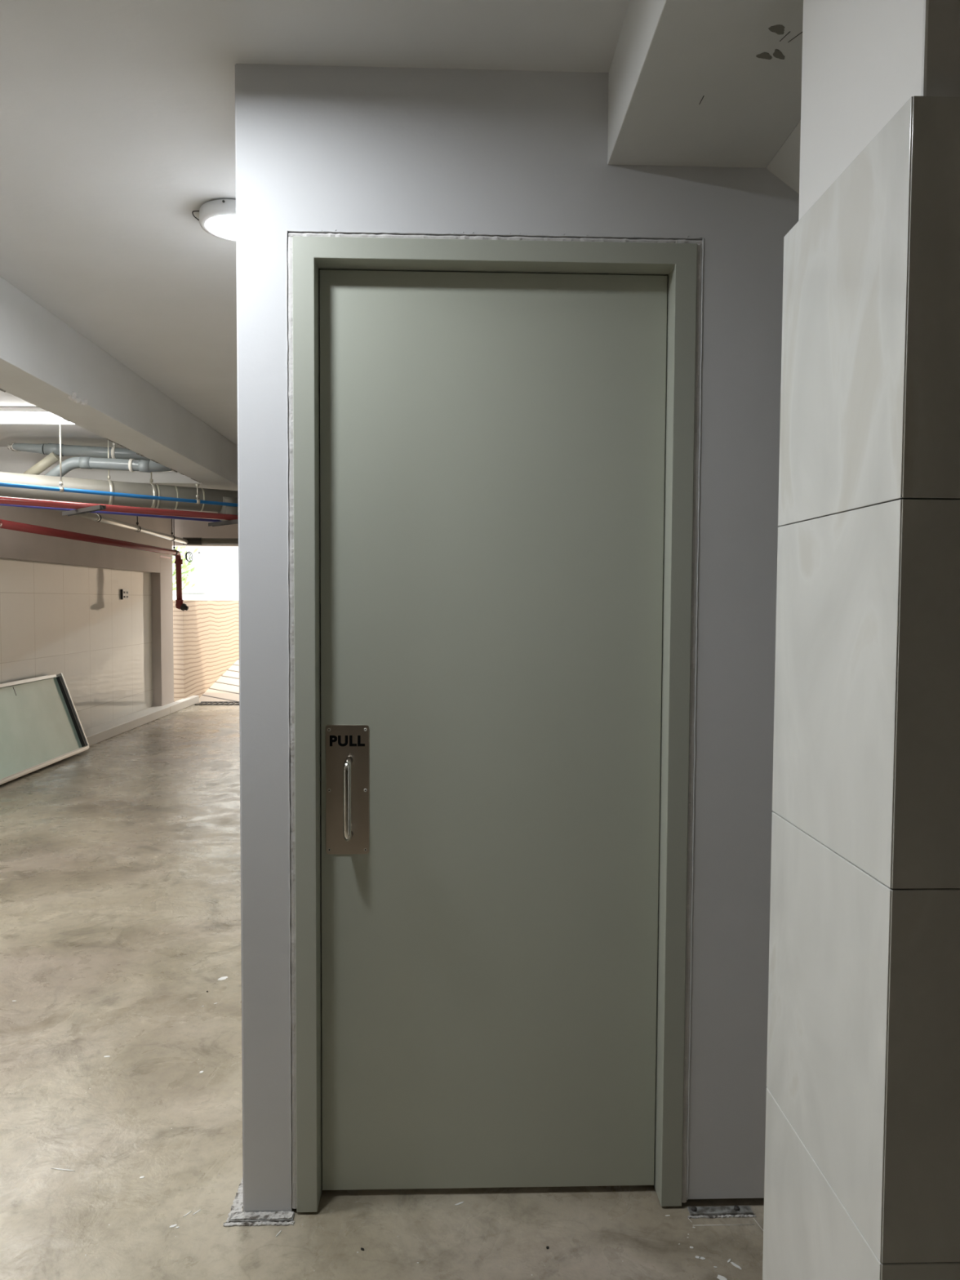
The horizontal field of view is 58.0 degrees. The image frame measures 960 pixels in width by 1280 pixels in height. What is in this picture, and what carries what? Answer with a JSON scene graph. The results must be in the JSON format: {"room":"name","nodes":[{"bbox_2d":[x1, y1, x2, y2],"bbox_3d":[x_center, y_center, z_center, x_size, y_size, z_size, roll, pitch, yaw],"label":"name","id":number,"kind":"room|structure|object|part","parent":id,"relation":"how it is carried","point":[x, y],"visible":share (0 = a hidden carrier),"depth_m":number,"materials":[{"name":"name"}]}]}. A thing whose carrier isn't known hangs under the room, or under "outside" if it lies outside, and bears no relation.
{"room":"basement parking garage","nodes":[
{"label":"basement parking garage","id":0,"kind":"room"},
{"bbox_2d":[0,558,153,730],"bbox_3d":[-4.070,0.340,3.957,0.210,1.860,14.220,0,3,-2],"label":"wall","id":1,"kind":"structure","parent":0,"point":[74,622],"depth_m":9.00,"materials":[{"name":"beige tile"}]},
{"bbox_2d":[120,589,128,599],"bbox_3d":[-4.140,-0.532,10.073,0.022,0.106,0.229,0,3,-2],"label":"power outlet","id":2,"kind":"object","parent":1,"relation":"attached to","point":[124,593],"visible":1,"depth_m":10.07,"materials":[{"name":"white plastic"}]},
{"bbox_2d":[0,519,188,610],"bbox_3d":[-3.658,-0.646,8.631,0.166,0.754,4.102,0,3,0],"label":"pipe","id":3,"kind":"object","parent":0,"point":[5,524],"visible":0.99,"depth_m":8.47,"materials":[{"name":"red metal"}]},
{"bbox_2d":[0,505,239,702],"bbox_3d":[-4.225,-0.412,11.344,0.350,3.100,29.050,0,3,-2],"label":"wall","id":4,"kind":"structure","parent":0,"point":[14,544],"depth_m":10.47,"materials":[{"name":"beige paint"}]},
{"bbox_2d":[172,509,238,546],"bbox_3d":[-0.740,-0.406,11.877,7.350,2.676,0.200,0,3,-2],"label":"wall","id":5,"kind":"structure","parent":0,"point":[183,528],"depth_m":11.64,"materials":[{"name":"beige paint"}]},
{"bbox_2d":[185,551,192,562],"bbox_3d":[-3.889,-1.154,11.600,0.097,0.225,0.076,0,3,-2],"label":"coil","id":6,"kind":"object","parent":5,"relation":"hanging from","point":[186,558],"visible":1,"depth_m":11.58,"materials":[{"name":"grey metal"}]},
{"bbox_2d":[0,0,630,488],"bbox_3d":[-0.628,-1.482,4.346,7.600,0.150,15.250,0,3,-2],"label":"ceiling","id":7,"kind":"structure","parent":0,"point":[117,117],"depth_m":2.21,"materials":[{"name":"white paint"}]},
{"bbox_2d":[0,406,75,424],"bbox_3d":[-3.167,-1.443,5.566,1.240,0.061,0.240,0,3,-2],"label":"lamp","id":8,"kind":"object","parent":7,"relation":"attached to","point":[8,415],"visible":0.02,"depth_m":5.47,"materials":[{"name":"white"}]},
{"bbox_2d":[0,412,75,424],"bbox_3d":[-3.167,-1.428,5.567,1.200,0.031,0.220,0,3,-2],"label":"diffuser","id":9,"kind":"object","parent":8,"relation":"attached to","point":[5,417],"depth_m":5.51,"materials":[{"name":"white"}]},
{"bbox_2d":[58,423,63,492],"bbox_3d":[-2.800,-1.236,5.782,0.032,0.494,0.035,-2,4,-44],"label":"hanger","id":10,"kind":"object","parent":7,"relation":"hanging from","point":[61,489],"visible":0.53,"depth_m":5.78,"materials":[{"name":"beige"}]},
{"bbox_3d":[-2.800,-1.252,5.781,0.010,0.462,0.010,0,3,-2],"label":"rod","id":11,"kind":"part","parent":10,"relation":"part of","materials":[{"name":"beige metal"}]},
{"bbox_2d":[0,481,238,506],"bbox_3d":[-2.347,-1.024,6.231,4.009,0.027,0.027,-2,4,-44],"label":"pipe","id":12,"kind":"object","parent":10,"relation":"hanging from","point":[2,484],"visible":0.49,"depth_m":6.03,"materials":[{"name":"blue plastic"}]},
{"bbox_2d":[0,496,238,519],"bbox_3d":[-2.213,-0.896,6.083,4.011,0.046,0.046,-2,4,-43],"label":"pipe","id":13,"kind":"object","parent":10,"relation":"hanging from","point":[3,500],"visible":0.49,"depth_m":5.86,"materials":[{"name":"red"}]},
{"bbox_2d":[62,504,106,515],"bbox_3d":[-2.582,-0.841,5.636,0.038,0.026,0.644,-2,4,-45],"label":"bracket","id":14,"kind":"object","parent":13,"relation":"attached to","point":[96,508],"visible":1,"depth_m":5.59,"materials":[{"name":"grey metal"}]},
{"bbox_2d":[208,519,238,526],"bbox_3d":[-1.878,-0.874,6.453,0.038,0.026,0.534,-2,4,-45],"label":"bracket","id":15,"kind":"object","parent":13,"relation":"attached to","point":[235,521],"visible":0.73,"depth_m":6.47,"materials":[{"name":"grey metal"}]},
{"bbox_2d":[0,446,209,487],"bbox_3d":[-3.056,-1.403,7.049,1.775,0.276,0.250,0,3,-2],"label":"ceiling beam","id":16,"kind":"structure","parent":7,"relation":"attached to","point":[11,461],"depth_m":6.93,"materials":[{"name":"white paint"}]},
{"bbox_2d":[106,440,114,505],"bbox_3d":[-2.692,-1.240,6.282,0.032,0.529,0.187,-2,3,-38],"label":"hanger","id":17,"kind":"object","parent":7,"relation":"hanging from","point":[111,500],"visible":0.38,"depth_m":6.25,"materials":[{"name":"beige"}]},
{"bbox_3d":[-2.692,-1.331,6.278,0.010,0.346,0.010,0,3,-2],"label":"rod","id":18,"kind":"part","parent":17,"relation":"part of","materials":[{"name":"beige"}]},
{"bbox_2d":[0,471,238,520],"bbox_3d":[-2.290,-1.042,6.541,3.806,0.250,0.246,-2,3,-36],"label":"drain pipe","id":19,"kind":"object","parent":17,"relation":"hanging from","point":[175,491],"visible":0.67,"depth_m":6.26,"materials":[{"name":"beige plastic"}]},
{"bbox_2d":[0,503,238,524],"bbox_3d":[-2.733,-0.902,6.047,0.024,0.024,2.710,3,4,43],"label":"pipe","id":20,"kind":"object","parent":19,"relation":"attached to","point":[2,504],"visible":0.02,"depth_m":6.26,"materials":[{"name":"purple"}]},
{"bbox_2d":[217,496,238,520],"bbox_3d":[-1.952,-1.019,6.749,0.120,0.188,0.188,-2,3,-36],"label":"socket","id":21,"kind":"object","parent":19,"relation":"attached to","point":[221,508],"depth_m":6.68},
{"bbox_2d":[111,442,115,458],"bbox_3d":[-2.755,-1.439,6.527,0.033,0.152,0.092,0,3,-2],"label":"hanger","id":22,"kind":"object","parent":7,"relation":"hanging from","point":[113,447],"visible":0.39,"depth_m":6.49,"materials":[{"name":"white metal"}]},
{"bbox_2d":[7,442,150,460],"bbox_3d":[-2.859,-1.413,6.519,1.372,0.129,0.131,0,3,-5],"label":"drain pipe","id":23,"kind":"object","parent":22,"relation":"hanging from","point":[43,448],"visible":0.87,"depth_m":6.47,"materials":[{"name":"grey plastic"}]},
{"bbox_2d":[22,451,59,475],"bbox_3d":[-3.276,-1.292,6.461,0.282,0.224,0.072,0,3,3],"label":"drain pipe","id":24,"kind":"object","parent":23,"relation":"attached to","point":[50,460],"visible":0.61,"depth_m":6.43,"materials":[{"name":"beige plastic"}]},
{"bbox_2d":[46,443,63,456],"bbox_3d":[-3.171,-1.422,6.476,0.103,0.095,0.092,0,3,-7],"label":"socket","id":25,"kind":"object","parent":23,"relation":"attached to","point":[55,447],"depth_m":6.44,"materials":[{"name":"grey plastic"}]},
{"bbox_2d":[44,456,172,476],"bbox_3d":[-2.691,-1.241,6.312,1.062,0.350,0.335,-1,3,-18],"label":"drain pipe","id":26,"kind":"object","parent":23,"relation":"attached to","point":[68,464],"visible":0.62,"depth_m":6.24,"materials":[{"name":"grey plastic"}]},
{"bbox_2d":[78,456,92,469],"bbox_3d":[-2.847,-1.282,6.264,0.074,0.092,0.089,0,3,-2],"label":"socket","id":27,"kind":"object","parent":26,"relation":"attached to","point":[84,462],"depth_m":6.23,"materials":[{"name":"grey plastic"}]},
{"bbox_2d":[137,459,151,472],"bbox_3d":[-2.426,-1.260,6.278,0.074,0.092,0.089,0,3,-2],"label":"socket","id":28,"kind":"object","parent":26,"relation":"attached to","point":[144,465],"depth_m":6.24,"materials":[{"name":"grey plastic"}]},
{"bbox_2d":[0,275,237,490],"bbox_3d":[-1.946,-1.247,4.266,0.277,0.326,14.850,0,3,-2],"label":"ceiling beam","id":29,"kind":"structure","parent":7,"relation":"attached to","point":[46,363],"depth_m":4.21,"materials":[{"name":"paint"}]},
{"bbox_2d":[195,484,199,503],"bbox_3d":[-2.107,-1.089,6.461,0.032,0.148,0.035,-2,4,-44],"label":"hanger","id":30,"kind":"object","parent":29,"relation":"hanging from","point":[196,485],"visible":1,"depth_m":6.45,"materials":[{"name":"beige"}]},
{"bbox_2d":[136,515,141,532],"bbox_3d":[-3.549,-1.374,8.968,0.069,0.510,0.031,0,3,-2],"label":"hanger","id":31,"kind":"object","parent":7,"relation":"hanging from","point":[137,522],"visible":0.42,"depth_m":8.97,"materials":[{"name":"grey metal"}]},
{"bbox_2d":[53,509,188,543],"bbox_3d":[-3.506,-1.131,8.471,0.066,0.066,5.094,0,3,-5],"label":"pipe","id":32,"kind":"object","parent":31,"relation":"hanging from","point":[94,517],"visible":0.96,"depth_m":8.61,"materials":[{"name":"grey"}]},
{"bbox_2d":[182,537,238,544],"bbox_3d":[-2.352,-1.250,11.038,2.830,0.090,0.090,0,3,-2],"label":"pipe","id":33,"kind":"object","parent":32,"relation":"attached to","point":[191,540],"visible":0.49,"depth_m":10.97,"materials":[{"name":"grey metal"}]},
{"bbox_2d":[149,459,156,508],"bbox_3d":[-2.450,-1.246,6.457,0.032,0.529,0.187,-2,3,-38],"label":"hanger","id":34,"kind":"object","parent":7,"relation":"hanging from","point":[154,490],"visible":0.33,"depth_m":6.41,"materials":[{"name":"beige"}]},
{"bbox_2d":[171,519,175,541],"bbox_3d":[-3.663,-1.435,10.302,0.069,0.510,0.031,0,3,-2],"label":"hanger","id":35,"kind":"object","parent":7,"relation":"hanging from","point":[171,519],"visible":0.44,"depth_m":10.30,"materials":[{"name":"grey metal"}]},
{"bbox_2d":[173,519,177,555],"bbox_3d":[-3.693,-1.357,10.452,0.079,0.680,0.031,0,3,-2],"label":"hanger","id":36,"kind":"object","parent":7,"relation":"hanging from","point":[174,547],"visible":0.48,"depth_m":10.45,"materials":[{"name":"grey metal"}]},
{"bbox_3d":[-3.693,-1.394,10.450,0.010,0.605,0.010,0,3,-2],"label":"rod","id":37,"kind":"part","parent":36,"relation":"part of","materials":[{"name":"grey metal"}]},
{"bbox_2d":[191,199,235,241],"bbox_3d":[-0.761,-1.310,2.712,0.226,0.046,0.226,3,3,42],"label":"ceiling lamp","id":38,"kind":"object","parent":7,"relation":"attached to","point":[217,218],"visible":0.62,"depth_m":2.65,"materials":[{"name":"white plastic"}]},
{"bbox_2d":[207,215,235,237],"bbox_3d":[-0.761,-1.294,2.712,0.177,0.005,0.177,0,3,-2],"label":"diffuser","id":39,"kind":"object","parent":38,"relation":"attached to","point":[218,226],"depth_m":2.71,"materials":[{"name":"white plastic"}]},
{"bbox_2d":[607,0,803,168],"bbox_3d":[0.554,-1.077,-0.545,0.368,0.207,5.074,0,3,-2],"label":"ceiling beam","id":40,"kind":"structure","parent":7,"relation":"attached to","point":[717,83],"depth_m":1.70,"materials":[{"name":"paint"}]},
{"bbox_2d":[0,702,764,1279],"bbox_3d":[-0.650,1.355,4.698,7.600,0.203,15.700,0,3,-2],"label":"floor","id":41,"kind":"structure","parent":0,"point":[121,1075],"depth_m":2.55,"materials":[{"name":"concrete"}]},
{"bbox_2d":[0,673,89,784],"bbox_3d":[-3.874,0.746,7.075,0.308,0.747,2.500,0,3,-2],"label":"panel","id":42,"kind":"object","parent":41,"relation":"on","point":[41,726],"visible":1,"depth_m":7.60,"materials":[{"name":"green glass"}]},
{"bbox_3d":[-3.998,0.398,7.006,0.053,0.039,2.400,0,3,-2],"label":"rail","id":43,"kind":"part","parent":42,"relation":"part of","materials":[{"name":"silver metal"}]},
{"bbox_3d":[-3.751,1.096,7.095,0.058,0.048,2.500,0,3,-2],"label":"rail","id":44,"kind":"part","parent":42,"relation":"part of","materials":[{"name":"silver metal"}]},
{"bbox_3d":[-3.912,0.673,8.312,0.301,0.713,0.022,0,3,-2],"label":"rail","id":45,"kind":"part","parent":42,"relation":"part of","materials":[{"name":"silver metal"}]},
{"bbox_2d":[84,706,170,746],"bbox_3d":[-3.860,1.218,4.003,0.220,0.105,14.220,0,3,-2],"label":"kerb","id":46,"kind":"object","parent":41,"relation":"on","point":[97,734],"visible":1,"depth_m":9.67,"materials":[{"name":"beige paint"}]},
{"bbox_2d":[151,508,173,706],"bbox_3d":[-4.238,-0.398,11.284,0.322,2.676,0.491,0,3,-2],"label":"pillar","id":47,"kind":"structure","parent":41,"relation":"on","point":[162,582],"depth_m":11.16,"materials":[{"name":"beige paint"}]},
{"bbox_2d":[163,695,199,713],"bbox_3d":[-4.042,0.870,11.728,0.109,0.105,1.250,0,3,-2],"label":"kerb","id":48,"kind":"object","parent":41,"relation":"on","point":[180,704],"visible":0.86,"depth_m":11.68,"materials":[{"name":"beige paint"}]},
{"bbox_2d":[194,701,239,705],"bbox_3d":[-2.359,0.900,12.291,3.250,0.012,0.330,0,3,-2],"label":"drain grate","id":49,"kind":"object","parent":41,"relation":"on","point":[206,703],"visible":0.17,"depth_m":12.22,"materials":[{"name":"grey metal"}]},
{"bbox_2d":[222,1177,294,1226],"bbox_3d":[-0.524,1.367,2.136,0.166,0.009,0.207,0,3,-2],"label":"mortar","id":50,"kind":"object","parent":41,"relation":"on","point":[237,1217],"visible":0.8,"depth_m":2.05,"materials":[{"name":"grey concrete"}]},
{"bbox_3d":[-0.518,1.373,2.058,0.150,0.006,0.027,0,3,-2],"label":"plate","id":51,"kind":"part","parent":50,"relation":"part of","materials":[{"name":"grey concrete"}]},
{"bbox_2d":[687,1205,755,1218],"bbox_3d":[0.579,1.375,2.087,0.165,0.010,0.036,0,3,-2],"label":"mortar","id":52,"kind":"object","parent":41,"relation":"on","point":[737,1211],"visible":1,"depth_m":2.08,"materials":[{"name":"grey concrete"}]},
{"bbox_2d":[762,0,959,1279],"bbox_3d":[1.027,0.080,1.264,1.064,2.676,0.403,0,3,-2],"label":"column","id":53,"kind":"structure","parent":41,"relation":"on","point":[862,1178],"depth_m":1.11,"materials":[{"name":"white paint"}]},
{"bbox_2d":[235,63,799,1212],"bbox_3d":[0.560,0.037,2.136,2.248,2.673,0.180,0,3,-2],"label":"wall","id":54,"kind":"structure","parent":0,"point":[318,148],"depth_m":2.01,"materials":[{"name":"white paint"}]},
{"bbox_2d":[285,229,703,1212],"bbox_3d":[0.030,0.215,2.111,0.960,2.309,0.154,0,3,-2],"label":"door","id":55,"kind":"structure","parent":54,"relation":"in","point":[494,460],"depth_m":2.08,"materials":[{"name":"grey paint"}]},
{"bbox_3d":[-0.320,0.361,2.089,0.104,0.314,0.002,0,3,-2],"label":"handle plate","id":56,"kind":"part","parent":55,"relation":"part of","materials":[{"name":"silver metal"}]},
{"bbox_3d":[-0.314,0.381,2.061,0.018,0.198,0.057,0,3,-2],"label":"pull handle","id":57,"kind":"part","parent":55,"relation":"part of","materials":[{"name":"silver metal"}]},
{"bbox_2d":[766,120,800,194],"bbox_3d":[1.104,-0.864,1.910,0.883,0.846,0.224,0,3,-2],"label":"soffit","id":58,"kind":"structure","parent":0,"point":[785,164],"depth_m":1.94,"materials":[{"name":"paint"}]},
{"label":"outside","id":59,"kind":"structure","parent":0,"visible":0},
{"bbox_3d":[-17.764,-1.068,25.446,26.050,0.200,28.000,0,3,-2],"label":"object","id":60,"kind":"structure","parent":59,"visible":0},
{"bbox_2d":[172,546,199,592],"bbox_3d":[-5.908,-1.478,16.987,0.594,1.699,0.574,1,3,20],"label":"shrub","id":61,"kind":"object","parent":60,"relation":"on","point":[184,566],"visible":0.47,"depth_m":17.01,"materials":[{"name":"green plant"}]},
{"bbox_2d":[172,546,233,599],"bbox_3d":[-8.837,-3.577,17.745,7.400,5.600,0.300,0,3,-2],"label":"facade neighbour","id":62,"kind":"structure","parent":60,"relation":"on","point":[216,563],"depth_m":17.79,"materials":[{"name":"white"}]},
{"bbox_2d":[173,551,207,595],"bbox_3d":[-5.944,-1.352,17.733,0.700,0.895,0.100,0,3,-2],"label":"window","id":63,"kind":"structure","parent":62,"relation":"attached to","point":[198,553],"depth_m":17.74,"materials":[{"name":"grey"}]},
{"bbox_3d":[-5.947,-0.920,17.753,0.700,0.030,0.100,0,3,-2],"label":"sill","id":64,"kind":"part","parent":63,"relation":"part of","materials":[{"name":"grey"}]},
{"bbox_2d":[233,546,238,599],"bbox_3d":[-3.814,-4.261,26.881,22.000,9.000,0.300,0,3,-2],"label":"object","id":65,"kind":"object","parent":60,"relation":"on","point":[235,548],"depth_m":26.72,"materials":[{"name":"white"}]},
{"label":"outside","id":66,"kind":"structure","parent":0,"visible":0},
{"bbox_2d":[199,658,239,702],"bbox_3d":[-2.591,-0.507,19.176,3.400,2.603,13.500,0,3,-2],"label":"ramp","id":67,"kind":"object","parent":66,"point":[226,688],"depth_m":13.13,"materials":[{"name":"concrete"}]}
]}

